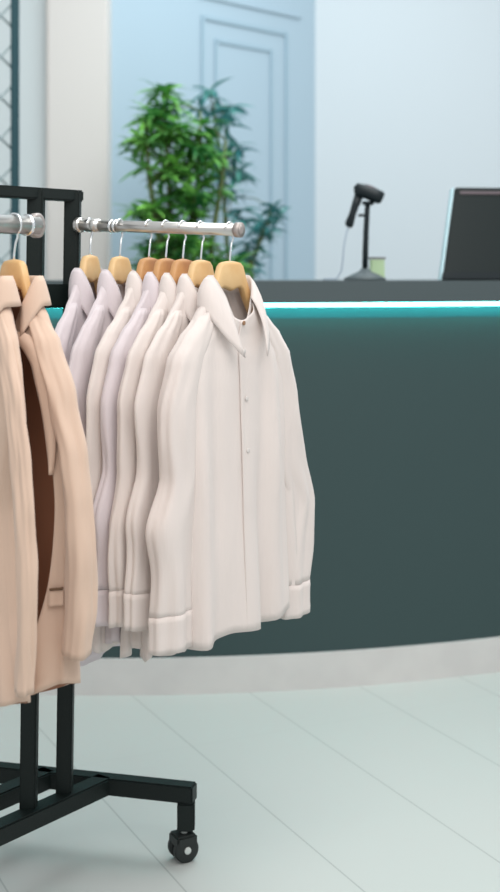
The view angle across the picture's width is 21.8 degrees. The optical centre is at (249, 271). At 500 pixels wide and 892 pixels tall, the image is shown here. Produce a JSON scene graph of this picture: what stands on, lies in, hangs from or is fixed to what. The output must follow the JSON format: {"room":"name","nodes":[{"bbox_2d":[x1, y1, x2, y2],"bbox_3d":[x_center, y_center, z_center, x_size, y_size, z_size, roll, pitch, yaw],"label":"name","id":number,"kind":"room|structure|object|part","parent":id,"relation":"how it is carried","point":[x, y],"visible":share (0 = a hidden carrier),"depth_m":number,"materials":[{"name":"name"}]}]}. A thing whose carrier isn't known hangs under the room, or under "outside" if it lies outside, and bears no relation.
{"room":"clothing store","nodes":[
{"label":"clothing store","id":0,"kind":"room"},
{"bbox_2d":[0,0,45,279],"bbox_3d":[-2.402,-0.450,5.380,3.196,3.200,0.140,0,0,0],"label":"wall","id":1,"kind":"structure","parent":0,"point":[32,13],"depth_m":5.31,"materials":[{"name":"white paint"}]},
{"bbox_2d":[46,0,110,279],"bbox_3d":[-0.701,-0.450,5.375,0.246,3.200,0.250,0,0,0],"label":"wall column","id":2,"kind":"structure","parent":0,"point":[78,32],"depth_m":5.25,"materials":[{"name":"white paint"}]},
{"bbox_2d":[111,0,314,279],"bbox_3d":[-0.187,-0.450,5.951,0.150,3.200,1.362,0,0,43],"label":"wall","id":3,"kind":"structure","parent":0,"point":[153,41],"depth_m":5.98,"materials":[{"name":"blue paint"}]},
{"bbox_2d":[215,38,272,279],"bbox_3d":[-0.025,-0.083,6.010,0.009,1.945,0.396,0,0,43],"label":"trim","id":4,"kind":"structure","parent":3,"relation":"attached to","point":[231,43],"depth_m":6.14,"materials":[{"name":"blue paint"}]},
{"bbox_2d":[201,14,288,279],"bbox_3d":[-0.017,-0.075,6.017,0.010,2.150,0.591,0,0,43],"label":"trim","id":5,"kind":"structure","parent":3,"relation":"attached to","point":[203,17],"depth_m":6.22,"materials":[{"name":"blue paint"}]},
{"bbox_2d":[215,0,300,18],"bbox_3d":[0.006,-1.235,6.040,0.012,0.020,0.711,0,0,43],"label":"trim","id":6,"kind":"structure","parent":3,"relation":"attached to","point":[234,2],"depth_m":6.09,"materials":[{"name":"blue paint"}]},
{"bbox_2d":[0,672,499,891],"bbox_3d":[0.000,1.175,3.500,8.000,0.050,9.000,0,0,0],"label":"floor","id":7,"kind":"structure","parent":0,"point":[392,787],"depth_m":2.87,"materials":[{"name":"tile"}]},
{"bbox_2d":[0,0,18,263],"bbox_3d":[-1.027,-0.150,4.300,0.526,2.600,0.026,0,0,0],"label":"frame","id":8,"kind":"object","parent":7,"relation":"on","point":[14,5],"visible":0.3,"depth_m":4.29,"materials":[{"name":"teal paint"}]},
{"bbox_3d":[-0.777,-0.150,4.300,0.026,2.600,0.026,0,0,0],"label":"post","id":9,"kind":"part","parent":8,"relation":"part of","materials":[{"name":"metal"}]},
{"bbox_2d":[0,185,244,862],"bbox_3d":[-0.554,0.496,2.206,1.091,1.308,1.204,0,0,0],"label":"rack","id":10,"kind":"object","parent":7,"relation":"on","point":[21,783],"visible":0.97,"depth_m":2.49,"materials":[{"name":"black metal"}]},
{"bbox_2d":[0,213,30,299],"bbox_3d":[-0.381,0.046,2.099,0.196,0.284,0.017,0,0,40],"label":"hanger","id":11,"kind":"object","parent":10,"relation":"hanging from","point":[16,268],"visible":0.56,"depth_m":2.08,"materials":[{"name":"brown wood"}]},
{"bbox_2d":[11,276,97,695],"bbox_3d":[-0.379,0.347,2.105,0.379,0.682,0.086,0,0,40],"label":"coat","id":12,"kind":"object","parent":11,"relation":"hanging from","point":[67,604],"visible":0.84,"depth_m":2.01,"materials":[{"name":"beige fabric"}]},
{"bbox_3d":[-0.537,-0.077,1.892,0.031,0.031,0.620,0,0,37],"label":"rail","id":13,"kind":"part","parent":10,"relation":"part of","materials":[{"name":"silver metal"}]},
{"bbox_3d":[-0.408,0.438,2.440,0.045,1.188,0.032,0,0,0],"label":"post","id":14,"kind":"part","parent":10,"relation":"part of","materials":[{"name":"black metal"}]},
{"bbox_3d":[-0.350,0.438,2.512,0.047,1.188,0.032,0,0,0],"label":"post","id":15,"kind":"part","parent":10,"relation":"part of","materials":[{"name":"black metal"}]},
{"bbox_2d":[55,268,119,665],"bbox_3d":[-0.300,0.369,2.482,0.076,0.754,0.431,0,0,20],"label":"shirt","id":16,"kind":"object","parent":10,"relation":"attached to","point":[82,296],"visible":0.17,"depth_m":2.42,"materials":[{"name":"white fabric"}]},
{"bbox_2d":[79,218,100,295],"bbox_3d":[-0.305,0.036,2.479,0.017,0.280,0.210,0,0,20],"label":"hanger","id":17,"kind":"object","parent":10,"relation":"hanging from","point":[90,264],"visible":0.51,"depth_m":2.47,"materials":[{"name":"brown wood"}]},
{"bbox_2d":[68,269,134,437],"bbox_3d":[-0.240,0.333,2.447,0.078,0.675,0.424,0,0,27],"label":"shirt","id":18,"kind":"object","parent":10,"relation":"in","point":[110,294],"visible":0.16,"depth_m":2.34,"materials":[{"name":"white fabric"}]},
{"bbox_2d":[86,271,142,652],"bbox_3d":[-0.182,0.333,2.414,0.076,0.669,0.426,0,0,32],"label":"shirt","id":19,"kind":"object","parent":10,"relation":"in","point":[133,287],"visible":0.16,"depth_m":2.27,"materials":[{"name":"beige fabric"}]},
{"bbox_2d":[108,218,131,284],"bbox_3d":[-0.244,0.039,2.445,0.017,0.280,0.210,0,0,27],"label":"hanger","id":20,"kind":"object","parent":10,"relation":"hanging from","point":[119,267],"visible":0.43,"depth_m":2.44,"materials":[{"name":"brown wood"}]},
{"bbox_2d":[93,272,158,648],"bbox_3d":[-0.148,0.334,2.397,0.076,0.670,0.422,0,0,34],"label":"shirt","id":21,"kind":"object","parent":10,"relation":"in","point":[103,502],"visible":0.25,"depth_m":2.25,"materials":[{"name":"white fabric"}]},
{"bbox_2d":[108,273,176,657],"bbox_3d":[-0.116,0.336,2.380,0.076,0.669,0.429,0,0,35],"label":"shirt","id":22,"kind":"object","parent":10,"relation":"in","point":[126,459],"visible":0.22,"depth_m":2.23,"materials":[{"name":"beige fabric"}]},
{"bbox_2d":[136,219,157,281],"bbox_3d":[-0.188,0.042,2.413,0.017,0.280,0.210,0,0,32],"label":"hanger","id":23,"kind":"object","parent":10,"relation":"hanging from","point":[145,265],"visible":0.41,"depth_m":2.40,"materials":[{"name":"brown wood"}]},
{"bbox_3d":[-0.173,-0.083,2.405,0.356,0.037,0.022,0,0,29],"label":"rail","id":24,"kind":"part","parent":10,"relation":"part of","materials":[{"name":"silver metal"}]},
{"bbox_2d":[153,220,174,282],"bbox_3d":[-0.155,0.043,2.395,0.017,0.280,0.210,0,0,34],"label":"hanger","id":25,"kind":"object","parent":10,"relation":"hanging from","point":[161,266],"visible":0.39,"depth_m":2.38,"materials":[{"name":"brown wood"}]},
{"bbox_2d":[170,220,191,284],"bbox_3d":[-0.122,0.045,2.377,0.017,0.280,0.210,0,0,35],"label":"hanger","id":26,"kind":"object","parent":10,"relation":"hanging from","point":[180,266],"visible":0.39,"depth_m":2.36,"materials":[{"name":"brown wood"}]},
{"bbox_2d":[187,221,213,288],"bbox_3d":[-0.089,0.047,2.358,0.017,0.280,0.210,0,0,36],"label":"hanger","id":27,"kind":"object","parent":10,"relation":"hanging from","point":[198,270],"visible":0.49,"depth_m":2.35,"materials":[{"name":"brown wood"}]},
{"bbox_2d":[123,274,197,661],"bbox_3d":[-0.082,0.337,2.360,0.076,0.668,0.424,0,0,36],"label":"shirt","id":28,"kind":"object","parent":27,"relation":"hanging from","point":[137,585],"visible":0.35,"depth_m":2.21,"materials":[{"name":"beige fabric"}]},
{"bbox_2d":[214,221,252,313],"bbox_3d":[-0.036,0.049,2.328,0.017,0.280,0.250,0,0,39],"label":"hanger","id":29,"kind":"object","parent":10,"relation":"hanging from","point":[230,275],"visible":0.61,"depth_m":2.33,"materials":[{"name":"brown wood"}]},
{"bbox_2d":[145,275,314,655],"bbox_3d":[-0.026,0.333,2.334,0.122,0.655,0.448,0,0,43],"label":"shirt","id":30,"kind":"object","parent":29,"relation":"hanging from","point":[229,532],"visible":0.99,"depth_m":2.27,"materials":[{"name":"beige fabric"}]},
{"bbox_2d":[116,79,260,279],"bbox_3d":[-0.237,0.216,4.854,0.586,1.868,0.426,0,0,3],"label":"potted plant","id":31,"kind":"object","parent":7,"relation":"on","point":[198,153],"visible":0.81,"depth_m":4.81,"materials":[{"name":"green plant"}]},
{"bbox_3d":[-0.315,0.160,4.810,0.147,1.380,0.018,0,0,0],"label":"stem","id":32,"kind":"part","parent":31,"relation":"part of","materials":[{"name":"green plant"}]},
{"bbox_3d":[-0.300,0.086,4.850,0.058,1.529,0.018,0,0,0],"label":"stem","id":33,"kind":"part","parent":31,"relation":"part of","materials":[{"name":"green plant"}]},
{"bbox_3d":[-0.208,0.123,4.880,0.061,1.455,0.018,0,0,0],"label":"stem","id":34,"kind":"part","parent":31,"relation":"part of","materials":[{"name":"green plant"}]},
{"bbox_3d":[-0.147,0.179,4.850,0.123,1.343,0.018,0,0,0],"label":"stem","id":35,"kind":"part","parent":31,"relation":"part of","materials":[{"name":"green plant"}]},
{"bbox_2d":[180,77,290,278],"bbox_3d":[-0.068,0.178,5.411,0.496,1.944,0.384,0,0,0],"label":"potted plant","id":36,"kind":"object","parent":7,"relation":"on","point":[238,176],"visible":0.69,"depth_m":5.39,"materials":[{"name":"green plant"}]},
{"bbox_3d":[-0.106,0.088,5.400,0.094,1.523,0.018,0,0,0],"label":"stem","id":37,"kind":"part","parent":36,"relation":"part of","materials":[{"name":"green plant"}]},
{"bbox_3d":[0.029,0.292,5.400,0.132,1.118,0.018,0,0,0],"label":"stem","id":38,"kind":"part","parent":36,"relation":"part of","materials":[{"name":"green plant"}]},
{"bbox_2d":[39,302,499,695],"bbox_3d":[0.200,0.618,3.903,2.452,1.064,0.659,0,0,-12],"label":"reception desk","id":39,"kind":"object","parent":7,"relation":"on","point":[399,403],"depth_m":3.64,"materials":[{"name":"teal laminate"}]},
{"bbox_2d":[45,279,499,303],"bbox_3d":[0.220,0.055,3.919,2.470,0.062,0.709,0,0,-13],"label":"countertop","id":40,"kind":"structure","parent":39,"relation":"on","point":[418,290],"depth_m":3.59,"materials":[{"name":"grey"}]},
{"bbox_2d":[344,201,385,280],"bbox_3d":[0.329,-0.089,3.720,0.120,0.226,0.120,0,0,0],"label":"stand","id":41,"kind":"object","parent":40,"relation":"on","point":[364,274],"visible":0.98,"depth_m":3.71,"materials":[{"name":"grey"}]},
{"bbox_2d":[323,183,384,279],"bbox_3d":[0.297,-0.116,3.728,0.178,0.278,0.059,0,0,6],"label":"barcode scanner","id":42,"kind":"object","parent":41,"relation":"on","point":[361,191],"visible":1,"depth_m":3.71,"materials":[{"name":"black plastic"}]},
{"bbox_3d":[0.299,-0.175,3.720,0.054,0.100,0.027,0,0,0],"label":"handle","id":43,"kind":"part","parent":42,"relation":"part of","materials":[{"name":"black plastic"}]},
{"bbox_2d":[368,257,384,276],"bbox_3d":[0.371,-0.010,3.800,0.046,0.066,0.036,0,0,-6],"label":"holder","id":44,"kind":"object","parent":40,"relation":"on","point":[377,267],"visible":0.7,"depth_m":3.79,"materials":[{"name":"green plastic"}]},
{"bbox_3d":[0.371,-0.041,3.800,0.046,0.005,0.036,0,0,-6],"label":"lid","id":45,"kind":"part","parent":44,"relation":"part of","materials":[{"name":"grey plastic"}]},
{"bbox_2d":[438,188,499,279],"bbox_3d":[0.813,-0.108,3.800,0.546,0.272,0.200,0,0,0],"label":"monitor","id":46,"kind":"object","parent":40,"relation":"on","point":[471,241],"visible":0.89,"depth_m":3.74,"materials":[{"name":"black plastic"}]},
{"bbox_3d":[0.796,0.011,3.730,0.503,0.020,0.009,0,0,-6],"label":"trim","id":47,"kind":"part","parent":46,"relation":"part of","materials":[{"name":"black plastic"}]},
{"bbox_2d":[460,191,499,194],"bbox_3d":[0.836,-0.229,3.783,0.461,0.010,0.007,0,0,-6],"label":"vent","id":48,"kind":"object","parent":46,"relation":"attached to","point":[461,192],"depth_m":3.76,"materials":[{"name":"grey plastic"}]},
{"bbox_2d":[315,0,499,279],"bbox_3d":[2.155,-0.450,6.470,3.690,3.200,0.160,0,0,0],"label":"wall","id":49,"kind":"structure","parent":0,"point":[407,92],"depth_m":6.39,"materials":[{"name":"white paint"}]},
{"label":"hanger","id":50,"kind":"object","parent":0,"visible":0},
{"bbox_2d":[0,276,37,706],"bbox_3d":[-0.412,0.348,2.058,0.095,0.683,0.370,0,0,-33],"label":"coat","id":51,"kind":"object","parent":50,"relation":"hanging from","point":[18,544],"visible":1,"depth_m":1.94,"materials":[{"name":"beige fabric"}]}
]}

